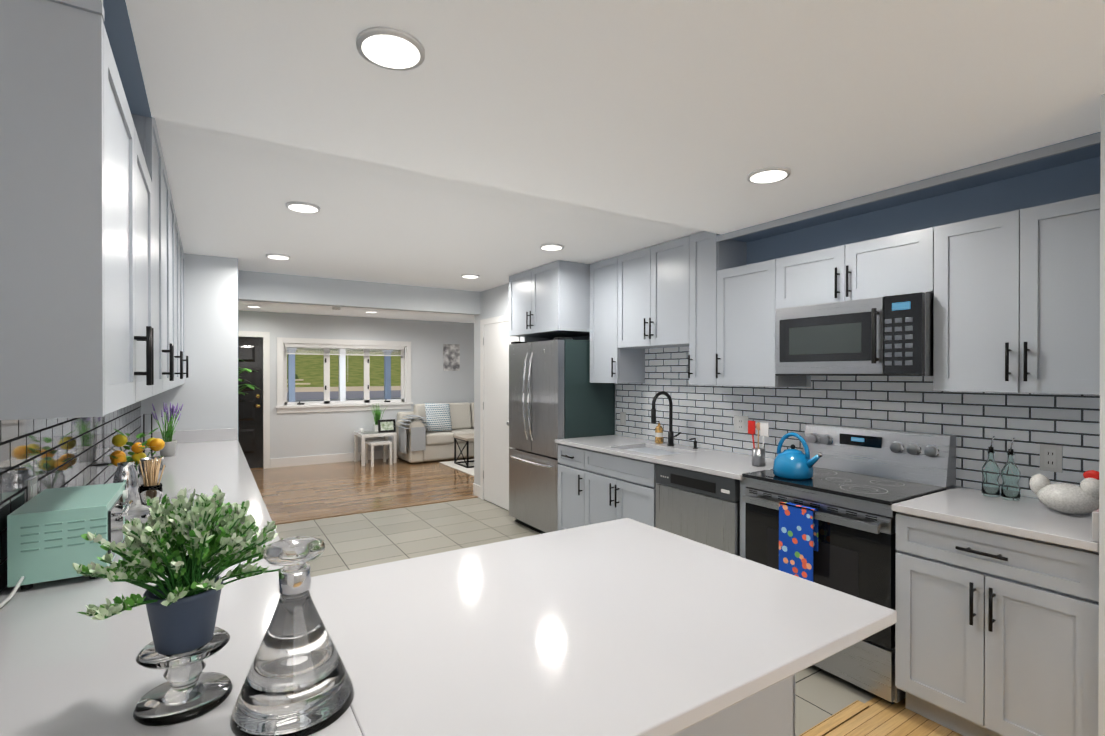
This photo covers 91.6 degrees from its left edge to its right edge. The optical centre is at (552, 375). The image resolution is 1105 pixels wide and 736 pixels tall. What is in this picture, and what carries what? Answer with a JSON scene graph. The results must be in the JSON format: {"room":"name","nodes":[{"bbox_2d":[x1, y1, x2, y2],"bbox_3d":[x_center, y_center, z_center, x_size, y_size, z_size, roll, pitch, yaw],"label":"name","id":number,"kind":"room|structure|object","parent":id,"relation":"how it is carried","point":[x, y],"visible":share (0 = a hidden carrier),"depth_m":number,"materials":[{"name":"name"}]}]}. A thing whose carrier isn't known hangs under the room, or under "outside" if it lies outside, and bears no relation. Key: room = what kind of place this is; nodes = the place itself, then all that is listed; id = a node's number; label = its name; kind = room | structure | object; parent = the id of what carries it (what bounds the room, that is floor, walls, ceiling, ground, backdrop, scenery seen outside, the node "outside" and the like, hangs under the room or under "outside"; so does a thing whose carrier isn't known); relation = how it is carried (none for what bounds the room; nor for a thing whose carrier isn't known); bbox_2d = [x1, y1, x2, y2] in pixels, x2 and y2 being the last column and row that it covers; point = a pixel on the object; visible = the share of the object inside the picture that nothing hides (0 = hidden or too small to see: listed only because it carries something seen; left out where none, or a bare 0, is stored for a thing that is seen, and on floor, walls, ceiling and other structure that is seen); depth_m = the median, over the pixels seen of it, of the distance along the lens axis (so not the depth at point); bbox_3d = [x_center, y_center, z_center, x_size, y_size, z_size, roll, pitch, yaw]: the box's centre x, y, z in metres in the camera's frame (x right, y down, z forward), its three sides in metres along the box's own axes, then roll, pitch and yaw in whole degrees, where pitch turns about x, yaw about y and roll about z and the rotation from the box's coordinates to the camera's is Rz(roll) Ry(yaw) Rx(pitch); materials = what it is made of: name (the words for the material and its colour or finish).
{"room":"kitchen","nodes":[
{"label":"kitchen","id":0,"kind":"room"},
{"bbox_2d":[141,253,237,439],"bbox_3d":[-3.098,0.236,4.617,0.663,2.440,0.640,0,0,-33],"label":"wall","id":1,"kind":"structure","parent":0,"point":[205,394],"depth_m":4.41,"materials":[{"name":"white paint"}]},
{"bbox_2d":[238,310,473,458],"bbox_3d":[-3.200,0.089,9.237,5.860,2.700,0.200,0,0,-33],"label":"wall","id":2,"kind":"structure","parent":0,"point":[309,433],"depth_m":9.03,"materials":[{"name":"white paint"}]},
{"bbox_2d":[238,337,262,468],"bbox_3d":[-4.869,0.425,8.080,0.910,2.013,0.107,0,0,-33],"label":"front door","id":3,"kind":"structure","parent":2,"relation":"in","point":[250,411],"depth_m":8.24,"materials":[{"name":"black wood"}]},
{"bbox_2d":[238,331,269,468],"bbox_3d":[-4.885,0.386,8.104,1.090,2.115,0.140,0,0,-33],"label":"door frame","id":4,"kind":"structure","parent":2,"relation":"attached to","point":[266,398],"depth_m":8.31,"materials":[{"name":"white wood"}]},
{"bbox_2d":[270,450,392,467],"bbox_3d":[-2.615,1.368,9.487,4.210,0.140,0.015,0,0,-33],"label":"baseboard","id":5,"kind":"structure","parent":2,"relation":"attached to","point":[307,460],"depth_m":8.72,"materials":[{"name":"white wood"}]},
{"bbox_2d":[276,337,412,412],"bbox_3d":[-3.443,0.000,9.022,2.170,1.190,0.200,0,0,-33],"label":"window","id":6,"kind":"structure","parent":2,"relation":"in","point":[328,405],"depth_m":8.90,"materials":[{"name":"white"}]},
{"bbox_2d":[285,344,403,355],"bbox_3d":[-3.433,-0.190,9.007,1.900,0.600,0.055,0,0,-33],"label":"window blinds","id":7,"kind":"object","parent":6,"relation":"attached to","point":[324,347],"visible":1,"depth_m":8.95,"materials":[{"name":"white plastic"}]},
{"bbox_2d":[443,344,459,370],"bbox_3d":[-1.869,-0.329,9.947,0.310,0.490,0.028,0,0,-33],"label":"picture","id":8,"kind":"object","parent":2,"relation":"attached to","point":[451,357],"visible":0.86,"depth_m":9.93,"materials":[{"name":"fabric"}]},
{"bbox_2d":[238,270,479,315],"bbox_3d":[-1.950,-0.903,5.748,2.500,0.370,0.160,0,0,-33],"label":"header beam","id":9,"kind":"structure","parent":0,"point":[255,286],"depth_m":5.57,"materials":[{"name":"white paint"}]},
{"bbox_2d":[250,457,473,521],"bbox_3d":[-2.251,1.494,7.753,5.860,0.100,3.730,0,0,-33],"label":"floor","id":10,"kind":"structure","parent":0,"point":[289,493],"depth_m":6.99,"materials":[{"name":"brown wood"}]},
{"bbox_2d":[238,359,258,394],"bbox_3d":[-4.610,0.595,7.674,0.792,1.698,0.753,0,0,-33],"label":"floor plant","id":11,"kind":"object","parent":10,"relation":"on","point":[247,385],"visible":0.15,"depth_m":7.76,"materials":[{"name":"green plant"}]},
{"bbox_2d":[354,431,396,465],"bbox_3d":[-2.936,1.190,8.893,0.550,0.500,0.550,0,0,-33],"label":"table","id":12,"kind":"object","parent":10,"relation":"on","point":[385,435],"visible":0.9,"depth_m":8.79,"materials":[{"name":"white wood"}]},
{"bbox_2d":[360,428,377,433],"bbox_3d":[-3.025,0.910,8.817,0.220,0.060,0.379,0,0,-33],"label":"books","id":13,"kind":"object","parent":12,"relation":"on","point":[367,432],"visible":1,"depth_m":8.72,"materials":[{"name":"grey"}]},
{"bbox_2d":[371,403,385,431],"bbox_3d":[-2.938,0.701,9.060,0.304,0.476,0.208,0,0,-33],"label":"table plant","id":14,"kind":"object","parent":12,"relation":"on","point":[377,418],"visible":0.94,"depth_m":9.02,"materials":[{"name":"green plant"}]},
{"bbox_2d":[378,419,395,432],"bbox_3d":[-2.732,0.836,8.859,0.280,0.210,0.056,0,0,-33],"label":"framed picture","id":15,"kind":"object","parent":12,"relation":"on","point":[389,425],"visible":1,"depth_m":8.85,"materials":[{"name":"black"}]},
{"bbox_2d":[365,439,391,466],"bbox_3d":[-2.821,1.256,8.712,0.330,0.370,0.400,0,0,-33],"label":"table","id":16,"kind":"object","parent":10,"relation":"on","point":[373,443],"visible":0.98,"depth_m":8.62,"materials":[{"name":"white wood"}]},
{"bbox_2d":[395,402,473,462],"bbox_3d":[-1.648,0.958,9.559,2.086,0.929,0.850,0,0,-33],"label":"sofa","id":17,"kind":"object","parent":10,"relation":"on","point":[439,445],"visible":0.35,"depth_m":9.12,"materials":[{"name":"fabric"}]},
{"bbox_2d":[397,415,430,453],"bbox_3d":[-2.285,0.964,8.865,0.428,0.592,0.435,0,0,-33],"label":"throw blanket","id":18,"kind":"object","parent":17,"relation":"on","point":[418,438],"visible":0.9,"depth_m":8.71,"materials":[{"name":"grey fabric"}]},
{"bbox_2d":[425,403,451,430],"bbox_3d":[-1.950,0.714,9.194,0.471,0.491,0.273,0,0,-33],"label":"sofa pillow","id":19,"kind":"object","parent":17,"relation":"on","point":[438,416],"visible":0.98,"depth_m":9.12,"materials":[{"name":"white fabric"}]},
{"bbox_2d":[439,459,473,475],"bbox_3d":[-0.859,1.435,8.677,1.520,0.012,1.370,0,0,-33],"label":"rug","id":20,"kind":"object","parent":10,"relation":"on","point":[452,464],"visible":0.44,"depth_m":8.49,"materials":[{"name":"white fabric"}]},
{"bbox_2d":[453,434,473,467],"bbox_3d":[-1.057,1.200,8.745,0.980,0.458,0.560,0,0,-33],"label":"coffee table","id":21,"kind":"object","parent":20,"relation":"on","point":[466,438],"visible":0.5,"depth_m":8.51,"materials":[{"name":"white wood"}]},
{"bbox_2d":[155,118,702,322],"bbox_3d":[-1.307,-1.105,6.264,5.860,0.250,7.240,0,0,-33],"label":"ceiling","id":22,"kind":"structure","parent":0,"point":[232,194],"depth_m":3.45,"materials":[{"name":"white paint"}]},
{"bbox_2d":[246,305,260,307],"bbox_3d":[-4.247,-0.978,7.639,0.183,0.013,0.183,0,0,18],"label":"recessed light","id":23,"kind":"object","parent":22,"relation":"in","point":[254,306],"depth_m":7.59,"materials":[{"name":"white"}]},
{"bbox_2d":[266,254,290,259],"bbox_3d":[-2.263,-0.977,4.434,0.183,0.013,0.183,0,0,18],"label":"recessed light","id":24,"kind":"object","parent":22,"relation":"in","point":[272,256],"depth_m":4.41,"materials":[{"name":"white"}]},
{"bbox_2d":[286,202,320,212],"bbox_3d":[-1.446,-0.972,3.116,0.183,0.013,0.183,0,0,-39],"label":"recessed light","id":25,"kind":"object","parent":22,"relation":"in","point":[302,207],"depth_m":3.09,"materials":[{"name":"white"}]},
{"bbox_2d":[461,274,479,278],"bbox_3d":[-0.813,-0.980,5.323,0.183,0.013,0.183,0,0,-39],"label":"recessed light","id":26,"kind":"object","parent":22,"relation":"in","point":[471,276],"depth_m":5.29,"materials":[{"name":"white"}]},
{"bbox_2d":[540,243,563,250],"bbox_3d":[-0.006,-0.976,4.094,0.183,0.013,0.183,0,0,-39],"label":"recessed light","id":27,"kind":"object","parent":22,"relation":"in","point":[549,247],"depth_m":4.07,"materials":[{"name":"white"}]},
{"bbox_2d":[474,283,553,510],"bbox_3d":[0.437,0.098,6.658,2.500,2.700,1.240,0,0,-33],"label":"wall block","id":28,"kind":"object","parent":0,"point":[494,301],"depth_m":6.36,"materials":[{"name":"white paint"}]},
{"bbox_2d":[473,483,479,497],"bbox_3d":[1.240,1.392,2.833,0.265,0.140,8.560,0,0,-33],"label":"baseboard","id":29,"kind":"structure","parent":28,"relation":"attached to","point":[476,489],"depth_m":6.42,"materials":[{"name":"white wood"}]},
{"bbox_2d":[480,314,519,499],"bbox_3d":[-0.590,0.401,5.928,0.017,2.100,0.932,0,0,-33],"label":"door frame","id":30,"kind":"structure","parent":28,"relation":"attached to","point":[498,319],"depth_m":6.27,"materials":[{"name":"white wood"}]},
{"bbox_2d":[483,321,515,509],"bbox_3d":[-0.620,0.431,5.909,0.085,2.020,0.792,0,0,-33],"label":"pantry door","id":31,"kind":"structure","parent":30,"relation":"attached to","point":[497,339],"depth_m":5.97,"materials":[{"name":"white"}]},
{"bbox_2d":[276,497,874,735],"bbox_3d":[-0.797,1.509,3.735,3.990,0.100,4.610,0,0,-33],"label":"floor","id":32,"kind":"structure","parent":0,"point":[356,541],"depth_m":4.82,"materials":[{"name":"beige tile"}]},
{"bbox_2d":[275,496,477,524],"bbox_3d":[-1.939,1.448,5.740,2.500,0.008,0.060,0,0,-33],"label":"threshold strip","id":33,"kind":"object","parent":32,"relation":"on","point":[335,515],"depth_m":5.74,"materials":[{"name":"brown wood"}]},
{"bbox_2d":[509,337,614,533],"bbox_3d":[0.039,0.561,5.101,0.688,1.785,0.890,0,0,-33],"label":"fridge","id":34,"kind":"object","parent":32,"relation":"on","point":[554,393],"visible":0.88,"depth_m":4.80,"materials":[{"name":"grey metal"}]},
{"bbox_2d":[558,444,577,530],"bbox_3d":[0.433,1.014,4.540,0.642,0.884,0.444,0,0,-33],"label":"base cabinet","id":35,"kind":"object","parent":32,"relation":"on","point":[567,455],"depth_m":4.43,"materials":[{"name":"grey paint"}]},
{"bbox_2d":[578,447,679,526],"bbox_3d":[0.722,1.016,4.087,0.642,0.884,0.863,0,0,-33],"label":"base cabinet","id":36,"kind":"object","parent":32,"relation":"on","point":[611,487],"depth_m":3.92,"materials":[{"name":"grey paint"}]},
{"bbox_2d":[555,435,1098,551],"bbox_3d":[1.184,0.511,3.329,0.657,0.130,3.295,0,0,-33],"label":"countertop","id":37,"kind":"structure","parent":36,"relation":"on","point":[1031,518],"depth_m":2.29,"materials":[{"name":"white stone"}]},
{"bbox_2d":[655,421,662,443],"bbox_3d":[0.853,0.453,4.297,0.065,0.177,0.065,0,0,-33],"label":"soap bottle","id":38,"kind":"object","parent":37,"relation":"on","point":[659,434],"visible":1,"depth_m":4.27,"materials":[{"name":"orange plastic"}]},
{"bbox_2d":[651,391,680,445],"bbox_3d":[0.860,0.332,4.060,0.225,0.422,0.131,0,0,-33],"label":"faucet","id":39,"kind":"object","parent":37,"relation":"on","point":[671,435],"visible":1,"depth_m":4.12,"materials":[{"name":"black metal"}]},
{"bbox_2d":[689,438,697,448],"bbox_3d":[1.041,0.503,3.973,0.080,0.080,0.039,0,0,-33],"label":"soap dispenser","id":40,"kind":"object","parent":37,"relation":"on","point":[695,444],"visible":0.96,"depth_m":3.97,"materials":[{"name":"black metal"}]},
{"bbox_2d":[748,420,768,466],"bbox_3d":[1.248,0.411,3.249,0.076,0.270,0.118,0,0,-33],"label":"utensil crock","id":41,"kind":"object","parent":37,"relation":"on","point":[758,456],"visible":1,"depth_m":3.23,"materials":[{"name":"silver metal"}]},
{"bbox_2d":[982,436,999,496],"bbox_3d":[1.997,0.411,2.446,0.066,0.275,0.066,0,0,-33],"label":"oil bottle","id":42,"kind":"object","parent":37,"relation":"on","point":[991,476],"visible":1,"depth_m":2.43,"materials":[{"name":"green glass"}]},
{"bbox_2d":[1001,437,1020,500],"bbox_3d":[2.029,0.412,2.378,0.066,0.275,0.066,0,0,-33],"label":"oil bottle","id":43,"kind":"object","parent":37,"relation":"on","point":[1011,477],"visible":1,"depth_m":2.36,"materials":[{"name":"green glass"}]},
{"bbox_2d":[1029,470,1098,513],"bbox_3d":[2.051,0.458,2.138,0.143,0.182,0.240,0,0,-33],"label":"chicken","id":44,"kind":"object","parent":37,"relation":"on","point":[1083,498],"visible":0.9,"depth_m":2.09},
{"bbox_2d":[656,464,739,555],"bbox_3d":[1.116,1.019,3.441,0.638,0.882,0.640,0,0,-33],"label":"dishwasher","id":45,"kind":"object","parent":32,"relation":"on","point":[701,507],"visible":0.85,"depth_m":3.22,"materials":[{"name":"silver metal"}]},
{"bbox_2d":[799,700,868,735],"bbox_3d":[0.927,1.462,2.100,1.080,0.006,0.050,0,0,-33],"label":"trim","id":46,"kind":"structure","parent":32,"relation":"on","point":[837,719],"depth_m":2.28,"materials":[{"name":"brown wood"}]},
{"bbox_2d":[742,423,955,703],"bbox_3d":[1.504,0.880,2.794,0.690,1.165,0.761,0,0,-33],"label":"range","id":47,"kind":"object","parent":32,"relation":"on","point":[857,485],"visible":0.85,"depth_m":2.60,"materials":[{"name":"silver metal"}]},
{"bbox_2d":[773,432,822,479],"bbox_3d":[1.298,0.421,2.835,0.200,0.236,0.263,0,0,-33],"label":"kettle","id":48,"kind":"object","parent":47,"relation":"on","point":[794,463],"visible":1,"depth_m":2.79,"materials":[{"name":"blue metal"}]},
{"bbox_2d":[779,501,817,581],"bbox_3d":[1.206,0.816,2.638,0.046,0.354,0.180,0,0,-33],"label":"dish towel","id":49,"kind":"object","parent":47,"relation":"hanging from","point":[798,534],"visible":0.86,"depth_m":2.62,"materials":[{"name":"blue fabric"}]},
{"bbox_2d":[895,512,1098,735],"bbox_3d":[1.914,1.022,2.218,0.642,0.884,0.631,0,0,-33],"label":"base cabinet","id":50,"kind":"object","parent":32,"relation":"on","point":[996,633],"depth_m":2.01,"materials":[{"name":"grey paint"}]},
{"bbox_3d":[-1.683,1.022,2.413,0.670,0.884,4.596,0,0,-33],"label":"base cabinet","id":51,"kind":"object","parent":32,"relation":"on","visible":0},
{"bbox_2d":[0,428,427,735],"bbox_3d":[-1.681,0.515,2.406,0.651,0.130,4.606,0,0,-33],"label":"countertop","id":52,"kind":"structure","parent":51,"relation":"on","point":[64,671],"depth_m":1.10,"materials":[{"name":"white stone"}]},
{"bbox_2d":[7,482,132,589],"bbox_3d":[-1.375,0.452,1.571,0.232,0.200,0.371,0,0,-33],"label":"toaster oven","id":53,"kind":"object","parent":52,"relation":"on","point":[46,530],"visible":0.85,"depth_m":1.42,"materials":[{"name":"teal metal"}]},
{"bbox_2d":[0,576,24,608],"bbox_3d":[-1.296,0.498,1.247,0.052,0.108,0.257,0,0,-33],"label":"cord","id":54,"kind":"object","parent":53,"relation":"attached to","point":[11,595],"visible":1,"depth_m":1.32,"materials":[{"name":"white plastic"}]},
{"bbox_2d":[106,428,164,491],"bbox_3d":[-1.975,0.399,2.546,0.226,0.300,0.252,0,0,-33],"label":"arrangement","id":55,"kind":"object","parent":52,"relation":"on","point":[137,448],"visible":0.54,"depth_m":2.53,"materials":[{"name":"yellow plant"}]},
{"bbox_2d":[143,414,152,455],"bbox_3d":[-2.558,0.396,3.396,0.100,0.300,0.100,0,0,-33],"label":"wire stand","id":56,"kind":"object","parent":52,"relation":"on","point":[144,431],"visible":0.38,"depth_m":3.38,"materials":[{"name":"black metal"}]},
{"bbox_2d":[138,457,164,478],"bbox_3d":[-1.810,0.462,2.427,0.100,0.175,0.100,0,0,-33],"label":"vase","id":57,"kind":"object","parent":52,"relation":"on","point":[142,460],"visible":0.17,"depth_m":2.41,"materials":[{"name":"clear glass"}]},
{"bbox_2d":[125,495,189,523],"bbox_3d":[-1.610,0.544,2.151,0.280,0.012,0.480,0,0,-33],"label":"marble tray","id":58,"kind":"object","parent":52,"relation":"on","point":[138,510],"depth_m":2.12,"materials":[{"name":"white stone"}]},
{"bbox_2d":[113,461,138,506],"bbox_3d":[-1.750,0.448,2.204,0.084,0.180,0.084,0,0,-33],"label":"canister","id":59,"kind":"object","parent":58,"relation":"on","point":[126,472],"visible":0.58,"depth_m":2.18,"materials":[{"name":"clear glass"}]},
{"bbox_2d":[139,457,164,517],"bbox_3d":[-1.533,0.429,2.058,0.082,0.219,0.100,0,0,-33],"label":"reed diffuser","id":60,"kind":"object","parent":58,"relation":"on","point":[151,487],"visible":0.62,"depth_m":2.04,"materials":[{"name":"beige wood"}]},
{"bbox_2d":[152,402,182,456],"bbox_3d":[-2.588,0.362,3.612,0.173,0.365,0.160,0,0,-33],"label":"plant","id":61,"kind":"object","parent":52,"relation":"on","point":[168,449],"visible":0.96,"depth_m":3.61,"materials":[{"name":"green plant"}]},
{"bbox_2d":[133,627,232,726],"bbox_3d":[-0.624,0.505,0.912,0.140,0.100,0.140,0,0,-33],"label":"pedestal","id":62,"kind":"object","parent":52,"relation":"on","point":[189,690],"visible":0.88,"depth_m":0.89,"materials":[{"name":"clear glass"}]},
{"bbox_2d":[72,485,282,654],"bbox_3d":[-0.620,0.322,0.913,0.312,0.265,0.311,0,0,-33],"label":"potted plant","id":63,"kind":"object","parent":62,"relation":"on","point":[182,600],"visible":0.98,"depth_m":0.88,"materials":[{"name":"blue"}]},
{"bbox_2d":[230,564,353,735],"bbox_3d":[-0.429,0.438,0.894,0.186,0.234,0.186,0,0,-33],"label":"glass decanter","id":64,"kind":"object","parent":52,"relation":"on","point":[298,681],"visible":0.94,"depth_m":0.85,"materials":[{"name":"clear glass"}]},
{"bbox_2d":[263,536,324,569],"bbox_3d":[-0.429,0.297,0.893,0.094,0.043,0.094,0,0,-33],"label":"stopper","id":65,"kind":"object","parent":64,"relation":"on","point":[295,553],"visible":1,"depth_m":0.87,"materials":[{"name":"clear glass"}]},
{"bbox_2d":[332,518,896,735],"bbox_3d":[0.065,0.568,1.363,1.153,0.030,0.970,0,0,-33],"label":"countertop","id":66,"kind":"structure","parent":51,"relation":"on","point":[626,626],"depth_m":1.18,"materials":[{"name":"white stone"}]},
{"bbox_2d":[125,0,1104,233],"bbox_3d":[1.965,-1.062,1.134,5.860,0.300,4.930,0,0,-33],"label":"ceiling","id":67,"kind":"structure","parent":0,"point":[693,114],"depth_m":1.72,"materials":[{"name":"white paint"}]},
{"bbox_2d":[103,0,151,117],"bbox_3d":[-1.262,-0.911,1.390,0.286,0.004,1.030,0,0,-33],"label":"wall","id":68,"kind":"structure","parent":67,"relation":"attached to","point":[118,27],"depth_m":1.52,"materials":[{"name":"blue"}]},
{"bbox_2d":[356,27,424,70],"bbox_3d":[-0.450,-0.906,1.498,0.183,0.013,0.183,0,0,18],"label":"recessed light","id":69,"kind":"object","parent":67,"relation":"in","point":[389,48],"depth_m":1.48,"materials":[{"name":"white"}]},
{"bbox_2d":[747,166,790,183],"bbox_3d":[0.984,-0.910,2.448,0.183,0.013,0.183,0,0,18],"label":"recessed light","id":70,"kind":"object","parent":67,"relation":"in","point":[766,175],"depth_m":2.43,"materials":[{"name":"white"}]},
{"bbox_2d":[717,131,1100,241],"bbox_3d":[1.719,-0.916,2.828,0.306,0.004,1.890,0,0,-33],"label":"paint","id":71,"kind":"object","parent":67,"relation":"attached to","point":[1085,153],"visible":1,"depth_m":2.63,"materials":[{"name":"blue paint"}]},
{"bbox_2d":[573,336,1032,497],"bbox_3d":[1.304,0.108,3.960,0.200,2.700,4.240,0,0,-33],"label":"wall","id":72,"kind":"structure","parent":0,"point":[808,381],"depth_m":4.76,"materials":[{"name":"white paint"}]},
{"bbox_2d":[509,260,588,337],"bbox_3d":[0.071,-0.684,5.114,0.627,0.596,0.905,0,0,-33],"label":"upper cabinet","id":73,"kind":"object","parent":72,"relation":"attached to","point":[550,300],"depth_m":4.73,"materials":[{"name":"grey paint"}]},
{"bbox_2d":[589,257,644,382],"bbox_3d":[0.574,-0.457,4.624,0.307,1.046,0.444,0,0,-33],"label":"upper cabinet","id":74,"kind":"object","parent":72,"relation":"attached to","point":[608,364],"depth_m":4.55,"materials":[{"name":"grey paint"}]},
{"bbox_2d":[613,238,680,351],"bbox_3d":[0.872,-0.601,4.157,0.307,0.756,0.780,0,0,-33],"label":"upper cabinet","id":75,"kind":"object","parent":72,"relation":"attached to","point":[646,281],"depth_m":4.09,"materials":[{"name":"grey paint"}]},
{"bbox_2d":[681,228,756,385],"bbox_3d":[1.146,-0.454,3.727,0.307,1.046,0.358,0,0,-33],"label":"upper cabinet","id":76,"kind":"object","parent":72,"relation":"attached to","point":[701,252],"depth_m":3.67,"materials":[{"name":"grey paint"}]},
{"bbox_2d":[713,260,805,386],"bbox_3d":[1.329,-0.310,3.441,0.307,0.760,0.440,0,0,-33],"label":"upper cabinet","id":77,"kind":"object","parent":72,"relation":"attached to","point":[744,318],"depth_m":3.36,"materials":[{"name":"grey paint"}]},
{"bbox_2d":[773,228,928,311],"bbox_3d":[1.668,-0.538,2.909,0.307,0.300,0.820,0,0,-33],"label":"upper cabinet","id":78,"kind":"object","parent":72,"relation":"attached to","point":[898,264],"depth_m":2.78,"materials":[{"name":"grey paint"}]},
{"bbox_2d":[775,292,933,375],"bbox_3d":[1.620,-0.190,2.848,0.431,0.385,0.754,0,0,-33],"label":"over-the-range microwave","id":79,"kind":"object","parent":78,"relation":"attached to","point":[893,335],"visible":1,"depth_m":2.67,"materials":[{"name":"silver metal"}]},
{"bbox_2d":[616,347,1099,497],"bbox_3d":[1.459,0.163,3.515,0.008,0.764,3.274,0,0,-33],"label":"tile backsplash","id":80,"kind":"structure","parent":72,"relation":"attached to","point":[973,422],"depth_m":2.97,"materials":[{"name":"white tile"}]},
{"bbox_2d":[620,412,625,424],"bbox_3d":[0.630,0.385,4.801,0.008,0.118,0.075,0,0,-33],"label":"light switch","id":81,"kind":"object","parent":80,"relation":"attached to","point":[622,418],"visible":1,"depth_m":4.80,"materials":[{"name":"white plastic"}]},
{"bbox_2d":[734,415,748,432],"bbox_3d":[1.310,0.339,3.734,0.008,0.118,0.120,0,0,-33],"label":"electrical outlet","id":82,"kind":"object","parent":80,"relation":"attached to","point":[740,424],"visible":0.96,"depth_m":3.73,"materials":[{"name":"white plastic"}]},
{"bbox_2d":[1039,444,1062,472],"bbox_3d":[2.187,0.364,2.358,0.008,0.118,0.075,0,0,-33],"label":"outlet","id":83,"kind":"object","parent":80,"relation":"attached to","point":[1051,458],"visible":1,"depth_m":2.35,"materials":[{"name":"white plastic"}]},
{"bbox_2d":[747,156,1099,264],"bbox_3d":[1.849,-0.778,2.912,0.004,0.280,1.890,0,0,-33],"label":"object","id":84,"kind":"structure","parent":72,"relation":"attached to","point":[1078,179],"depth_m":2.71,"materials":[{"name":"blue paint"}]},
{"bbox_2d":[929,193,1099,394],"bbox_3d":[2.056,-0.306,2.300,0.307,0.760,0.626,0,0,-33],"label":"upper cabinet","id":85,"kind":"object","parent":72,"relation":"attached to","point":[1016,301],"depth_m":2.22,"materials":[{"name":"grey paint"}]},
{"bbox_2d":[824,696,962,735],"bbox_3d":[2.260,1.520,0.679,5.860,0.100,3.830,0,0,-33],"label":"floor","id":86,"kind":"structure","parent":0,"point":[878,716],"depth_m":2.25,"materials":[{"name":"brown wood"}]},
{"bbox_2d":[672,674,794,735],"bbox_3d":[-0.015,1.025,1.460,1.145,0.884,0.720,0,0,-33],"label":"base cabinet","id":87,"kind":"object","parent":86,"relation":"on","point":[769,711],"depth_m":1.38,"materials":[{"name":"grey paint"}]},
{"bbox_2d":[1098,94,1104,735],"bbox_3d":[2.985,0.120,0.692,0.880,2.700,3.080,0,0,-33],"label":"wall","id":88,"kind":"structure","parent":0,"point":[1101,711],"depth_m":1.75,"materials":[{"name":"white paint"}]},
{"bbox_3d":[-2.368,0.113,2.669,0.200,2.700,12.170,0,0,-33],"label":"wall","id":89,"kind":"structure","parent":0,"visible":0},
{"bbox_2d":[0,401,140,591],"bbox_3d":[-1.957,0.312,2.224,0.008,0.474,4.576,0,0,-33],"label":"tile backsplash","id":90,"kind":"structure","parent":89,"relation":"attached to","point":[59,452],"depth_m":1.86,"materials":[{"name":"tile"}]},
{"bbox_2d":[28,476,37,500],"bbox_3d":[-1.553,0.367,1.606,0.008,0.118,0.075,0,0,-33],"label":"light switch","id":91,"kind":"object","parent":90,"relation":"attached to","point":[32,488],"visible":0.39,"depth_m":1.59,"materials":[{"name":"white plastic"}]},
{"bbox_2d":[0,0,159,419],"bbox_3d":[-1.262,-0.303,1.392,0.287,0.760,1.030,0,0,-33],"label":"upper cabinet","id":92,"kind":"object","parent":89,"relation":"attached to","point":[91,286],"depth_m":0.99,"materials":[{"name":"grey paint"}]},
{"bbox_2d":[140,116,175,392],"bbox_3d":[-1.795,-0.449,2.228,0.287,1.046,1.073,0,0,-33],"label":"upper cabinet","id":93,"kind":"object","parent":89,"relation":"attached to","point":[163,191],"depth_m":2.35,"materials":[{"name":"grey paint"}]},
{"bbox_2d":[172,198,183,386],"bbox_3d":[-2.309,-0.452,3.033,0.287,1.046,1.073,0,0,-33],"label":"upper cabinet","id":94,"kind":"object","parent":89,"relation":"attached to","point":[177,308],"depth_m":3.43,"materials":[{"name":"grey paint"}]},
{"bbox_2d":[180,236,187,382],"bbox_3d":[-2.807,-0.454,3.815,0.287,1.046,1.014,0,0,-33],"label":"upper cabinet","id":95,"kind":"object","parent":89,"relation":"attached to","point":[181,246],"depth_m":3.91,"materials":[{"name":"grey paint"}]},
{"label":"outside","id":96,"kind":"structure","parent":0,"visible":0},
{"bbox_2d":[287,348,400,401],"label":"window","id":97,"kind":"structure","parent":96,"point":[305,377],"depth_m":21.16,"materials":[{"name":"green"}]}
]}

